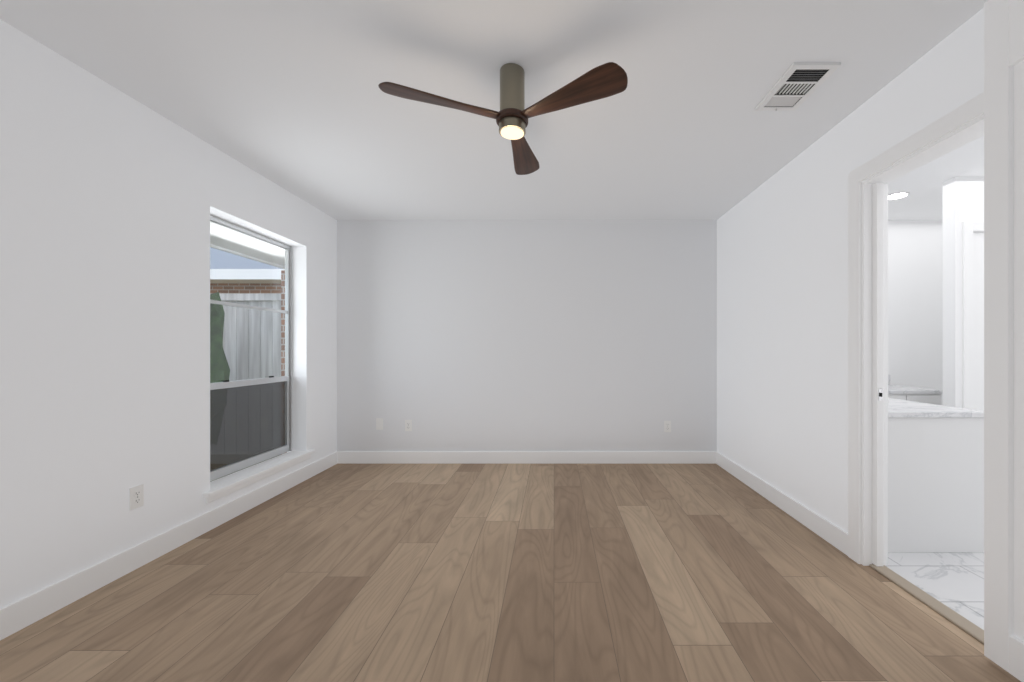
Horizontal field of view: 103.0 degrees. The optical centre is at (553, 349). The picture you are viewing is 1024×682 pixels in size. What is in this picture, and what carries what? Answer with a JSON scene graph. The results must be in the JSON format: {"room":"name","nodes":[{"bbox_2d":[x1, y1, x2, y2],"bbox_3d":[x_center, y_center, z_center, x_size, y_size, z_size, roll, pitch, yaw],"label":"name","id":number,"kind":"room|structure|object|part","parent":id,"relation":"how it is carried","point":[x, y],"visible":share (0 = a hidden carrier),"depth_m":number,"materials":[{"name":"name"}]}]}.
{"room":"empty bedroom","nodes":[
{"label":"empty bedroom","id":0,"kind":"room"},
{"bbox_2d":[0,19,336,607],"bbox_3d":[-2.265,-0.083,1.585,0.170,2.440,5.210,0,0,0],"label":"wall","id":1,"kind":"structure","parent":0,"point":[112,199],"depth_m":1.99,"materials":[{"name":"white paint"}]},
{"bbox_2d":[129,484,143,509],"bbox_3d":[-2.176,0.767,2.115,0.007,0.115,0.070,0,0,0],"label":"outlet","id":2,"kind":"object","parent":1,"relation":"attached to","point":[132,505],"depth_m":2.11,"materials":[{"name":"white plastic"}]},
{"bbox_3d":[-2.174,0.767,2.115,0.002,0.066,0.033,0,0,0],"label":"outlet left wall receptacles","id":3,"kind":"part","parent":2,"relation":"part of","materials":[{"name":"white plastic"}]},
{"bbox_2d":[0,451,339,639],"bbox_3d":[-2.171,1.077,1.585,0.017,0.120,4.970,0,0,0],"label":"baseboard","id":4,"kind":"structure","parent":1,"relation":"attached to","point":[22,613],"depth_m":2.09,"materials":[{"name":"white paint"}]},
{"bbox_2d":[210,221,284,268],"bbox_3d":[-2.700,-1.038,3.000,0.700,0.250,12.000,0,0,0],"label":"roof","id":5,"kind":"structure","parent":1,"relation":"attached to","point":[245,245],"depth_m":3.65,"materials":[{"name":"white paint"}]},
{"bbox_2d":[210,215,291,480],"bbox_3d":[-2.326,-0.013,3.070,0.043,1.796,0.996,0,0,0],"label":"window","id":6,"kind":"structure","parent":1,"relation":"in","point":[244,462],"depth_m":3.21,"materials":[{"name":"clear glass"}]},
{"bbox_2d":[210,381,284,470],"bbox_3d":[-2.344,0.556,3.070,0.001,0.598,0.936,0,0,0],"label":"screen","id":7,"kind":"object","parent":6,"relation":"attached to","point":[244,418],"depth_m":3.07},
{"bbox_2d":[205,454,310,503],"bbox_3d":[-2.170,0.939,3.070,0.020,0.046,1.080,0,0,0],"label":"apron","id":8,"kind":"object","parent":1,"relation":"attached to","point":[240,486],"visible":0.62,"depth_m":2.91,"materials":[{"name":"white paint"}]},
{"bbox_2d":[202,449,314,497],"bbox_3d":[-2.227,0.901,3.070,0.184,0.029,1.120,0,0,0],"label":"window sill","id":9,"kind":"structure","parent":1,"relation":"attached to","point":[224,483],"depth_m":2.96,"materials":[{"name":"white paint"}]},
{"bbox_2d":[0,0,987,219],"bbox_3d":[1.035,-1.353,1.585,6.770,0.100,5.210,0,0,0],"label":"ceiling","id":10,"kind":"structure","parent":0,"point":[290,96],"depth_m":2.00,"materials":[{"name":"white paint"}]},
{"bbox_2d":[378,62,627,174],"bbox_3d":[-0.213,-1.156,1.999,1.014,0.292,0.934,0,0,0],"label":"ceiling fan","id":11,"kind":"object","parent":10,"relation":"hanging from","point":[513,114],"visible":1,"depth_m":1.79,"materials":[{"name":"brown wood"}]},
{"bbox_3d":[-0.473,-1.073,1.767,0.540,0.039,0.146,0,0,-28],"label":"blade","id":12,"kind":"part","parent":11,"relation":"part of","materials":[{"name":"brown wood"}]},
{"bbox_3d":[-0.165,-1.073,2.197,0.146,0.039,0.540,0,0,2],"label":"blade","id":13,"kind":"part","parent":11,"relation":"part of","materials":[{"name":"brown wood"}]},
{"bbox_3d":[0.053,-1.073,1.715,0.540,0.039,0.146,0,0,32],"label":"blade","id":14,"kind":"part","parent":11,"relation":"part of","materials":[{"name":"brown wood"}]},
{"bbox_2d":[755,62,840,111],"bbox_3d":[1.192,-1.290,2.010,0.215,0.024,0.350,0,0,0],"label":"ceiling vent","id":15,"kind":"object","parent":10,"relation":"in","point":[796,86],"visible":1,"depth_m":1.98,"materials":[{"name":"white metal"}]},
{"bbox_2d":[888,192,909,199],"bbox_3d":[2.890,-1.299,3.420,0.170,0.007,0.170,0,0,0],"label":"recessed light","id":16,"kind":"object","parent":10,"relation":"in","point":[897,195],"visible":0.81,"depth_m":3.40,"materials":[{"name":"white"}]},
{"bbox_2d":[0,464,1020,681],"bbox_3d":[1.035,1.187,1.585,6.770,0.100,5.210,0,0,0],"label":"floor","id":17,"kind":"structure","parent":0,"point":[526,573],"depth_m":1.88,"materials":[{"name":"brown wood"}]},
{"bbox_2d":[888,375,942,404],"bbox_3d":[2.898,0.692,3.779,0.924,0.890,0.577,0,0,0],"label":"bathroom vanity","id":18,"kind":"object","parent":17,"relation":"on","point":[924,395],"visible":0.1,"depth_m":3.49,"materials":[{"name":"white paint"}]},
{"bbox_2d":[888,375,942,393],"bbox_3d":[2.898,0.312,3.779,0.924,0.130,0.577,0,0,0],"label":"countertop","id":19,"kind":"structure","parent":18,"relation":"on","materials":[{"name":"stone"}]},
{"bbox_2d":[888,398,983,552],"bbox_3d":[2.094,0.692,2.876,0.672,0.890,1.228,0,0,0],"label":"bathroom vanity","id":20,"kind":"object","parent":17,"relation":"on","point":[935,478],"visible":0.35,"depth_m":2.27,"materials":[{"name":"white paint"}]},
{"bbox_2d":[337,220,942,450],"bbox_3d":[1.120,-0.083,4.130,6.600,2.440,0.120,0,0,0],"label":"wall","id":21,"kind":"structure","parent":0,"point":[526,335],"depth_m":4.07,"materials":[{"name":"white paint"}]},
{"bbox_2d":[376,418,382,429],"bbox_3d":[-1.750,0.742,4.067,0.070,0.115,0.006,0,0,0],"label":"electrical outlet plate","id":22,"kind":"object","parent":21,"relation":"attached to","point":[379,423],"visible":1,"depth_m":4.07,"materials":[{"name":"white plastic"}]},
{"bbox_2d":[405,420,411,430],"bbox_3d":[-1.460,0.757,4.066,0.070,0.115,0.008,0,0,0],"label":"electrical outlet","id":23,"kind":"object","parent":21,"relation":"attached to","point":[408,425],"visible":1,"depth_m":4.07,"materials":[{"name":"white plastic"}]},
{"bbox_2d":[340,451,715,463],"bbox_3d":[-0.258,1.077,4.062,3.785,0.120,0.017,0,0,0],"label":"baseboard","id":24,"kind":"structure","parent":21,"relation":"attached to","point":[346,457],"depth_m":4.05,"materials":[{"name":"white paint"}]},
{"bbox_2d":[664,421,670,431],"bbox_3d":[1.140,0.767,4.066,0.070,0.115,0.008,0,0,0],"label":"electrical outlet","id":25,"kind":"object","parent":21,"relation":"attached to","point":[667,426],"visible":1,"depth_m":4.07,"materials":[{"name":"white plastic"}]},
{"bbox_2d":[717,8,983,532],"bbox_3d":[1.695,-0.083,1.585,0.120,2.440,4.970,0,0,0],"label":"wall","id":26,"kind":"structure","parent":0,"point":[782,329],"depth_m":2.63,"materials":[{"name":"white paint"}]},
{"bbox_2d":[716,451,847,555],"bbox_3d":[1.627,1.077,3.140,0.015,0.120,1.820,0,0,0],"label":"baseboard","id":27,"kind":"structure","parent":26,"relation":"attached to","point":[834,535],"depth_m":2.76,"materials":[{"name":"white paint"}]},
{"bbox_2d":[872,182,883,565],"bbox_3d":[1.695,0.127,2.485,0.035,1.996,0.760,0,0,0],"label":"pocket door","id":28,"kind":"structure","parent":26,"relation":"in","point":[877,372],"depth_m":2.10,"materials":[{"name":"white paint"}]},
{"bbox_2d":[878,389,882,400],"bbox_3d":[1.695,0.232,2.104,0.020,0.060,0.002,0,0,0],"label":"door latch plate","id":29,"kind":"object","parent":28,"relation":"attached to","point":[879,392],"visible":1,"depth_m":2.10,"materials":[{"name":"silver metal"}]},
{"bbox_2d":[848,92,983,565],"bbox_3d":[1.695,0.082,1.775,0.156,2.110,0.910,0,0,0],"label":"door frame","id":30,"kind":"structure","parent":26,"relation":"attached to","point":[959,126],"depth_m":2.13,"materials":[{"name":"white paint"}]},
{"bbox_2d":[869,564,983,643],"bbox_3d":[1.694,1.131,1.775,0.074,0.011,0.718,0,0,0],"label":"threshold strip","id":31,"kind":"object","parent":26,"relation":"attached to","point":[959,620],"visible":0.56,"depth_m":1.80,"materials":[{"name":"beige wood"}]},
{"bbox_2d":[984,0,1023,681],"bbox_3d":[1.591,-0.075,1.071,0.035,2.385,0.823,0,0,0],"label":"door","id":32,"kind":"structure","parent":26,"relation":"in","point":[1004,334],"depth_m":1.42,"materials":[{"name":"white paint"}]},
{"bbox_2d":[943,177,983,407],"bbox_3d":[3.660,-0.083,3.100,1.280,2.440,0.100,0,0,0],"label":"wall","id":33,"kind":"structure","parent":0,"point":[963,199],"depth_m":3.06,"materials":[{"name":"white paint"}]},
{"bbox_2d":[962,221,983,409],"bbox_3d":[3.520,0.087,3.042,0.900,2.100,0.016,0,0,0],"label":"door frame","id":34,"kind":"structure","parent":33,"relation":"attached to","point":[969,228],"depth_m":3.03,"materials":[{"name":"white paint"}]},
{"bbox_2d":[973,233,983,410],"bbox_3d":[3.520,0.118,3.079,0.752,2.013,0.035,0,0,0],"label":"door","id":35,"kind":"structure","parent":33,"relation":"in","point":[978,321],"depth_m":3.06,"materials":[{"name":"white paint"}]},
{"label":"outside","id":36,"kind":"structure","parent":0,"visible":0},
{"bbox_2d":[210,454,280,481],"bbox_3d":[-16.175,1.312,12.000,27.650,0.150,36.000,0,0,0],"label":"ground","id":37,"kind":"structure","parent":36,"point":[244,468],"depth_m":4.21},
{"bbox_2d":[210,292,229,382],"bbox_3d":[-4.062,0.152,3.814,1.401,2.103,1.108,0,0,0],"label":"bush","id":38,"kind":"object","parent":37,"relation":"on","point":[215,369],"depth_m":4.13,"materials":[{"name":"green plant"}]},
{"bbox_2d":[210,283,280,293],"bbox_3d":[-10.300,-0.038,12.000,11.400,2.550,8.000,0,0,0],"label":"wall","id":39,"kind":"structure","parent":37,"relation":"on","point":[240,286],"depth_m":8.00,"materials":[{"name":"brick"}]},
{"bbox_2d":[210,247,280,268],"bbox_3d":[-10.300,-2.376,12.000,12.500,2.026,9.100,0,0,0],"label":"neighbor roof","id":40,"kind":"structure","parent":39,"relation":"on","point":[228,257],"depth_m":8.52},
{"bbox_2d":[210,280,280,282],"bbox_3d":[-10.300,-1.338,12.000,12.500,0.050,9.100,0,0,0],"label":"soffit","id":41,"kind":"structure","parent":40,"relation":"attached to","point":[246,281],"depth_m":7.77,"materials":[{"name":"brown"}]},
{"bbox_2d":[210,269,284,279],"bbox_3d":[-10.285,-1.388,11.985,12.530,0.190,9.130,0,0,0],"label":"fascia","id":42,"kind":"object","parent":40,"relation":"attached to","point":[241,275],"depth_m":7.42,"materials":[{"name":"white"}]},
{"bbox_2d":[220,294,280,380],"bbox_3d":[-4.819,0.287,4.812,3.237,1.900,0.095,0,0,0],"label":"fence","id":43,"kind":"object","parent":37,"relation":"on","point":[257,357],"depth_m":4.80,"materials":[{"name":"grey wood"}]},
{"bbox_2d":[281,270,286,454],"bbox_3d":[-2.970,0.153,4.930,0.440,2.168,0.380,0,0,0],"label":"brick pier","id":44,"kind":"structure","parent":37,"relation":"on","point":[283,325],"depth_m":4.74,"materials":[{"name":"red brick"}]}
]}

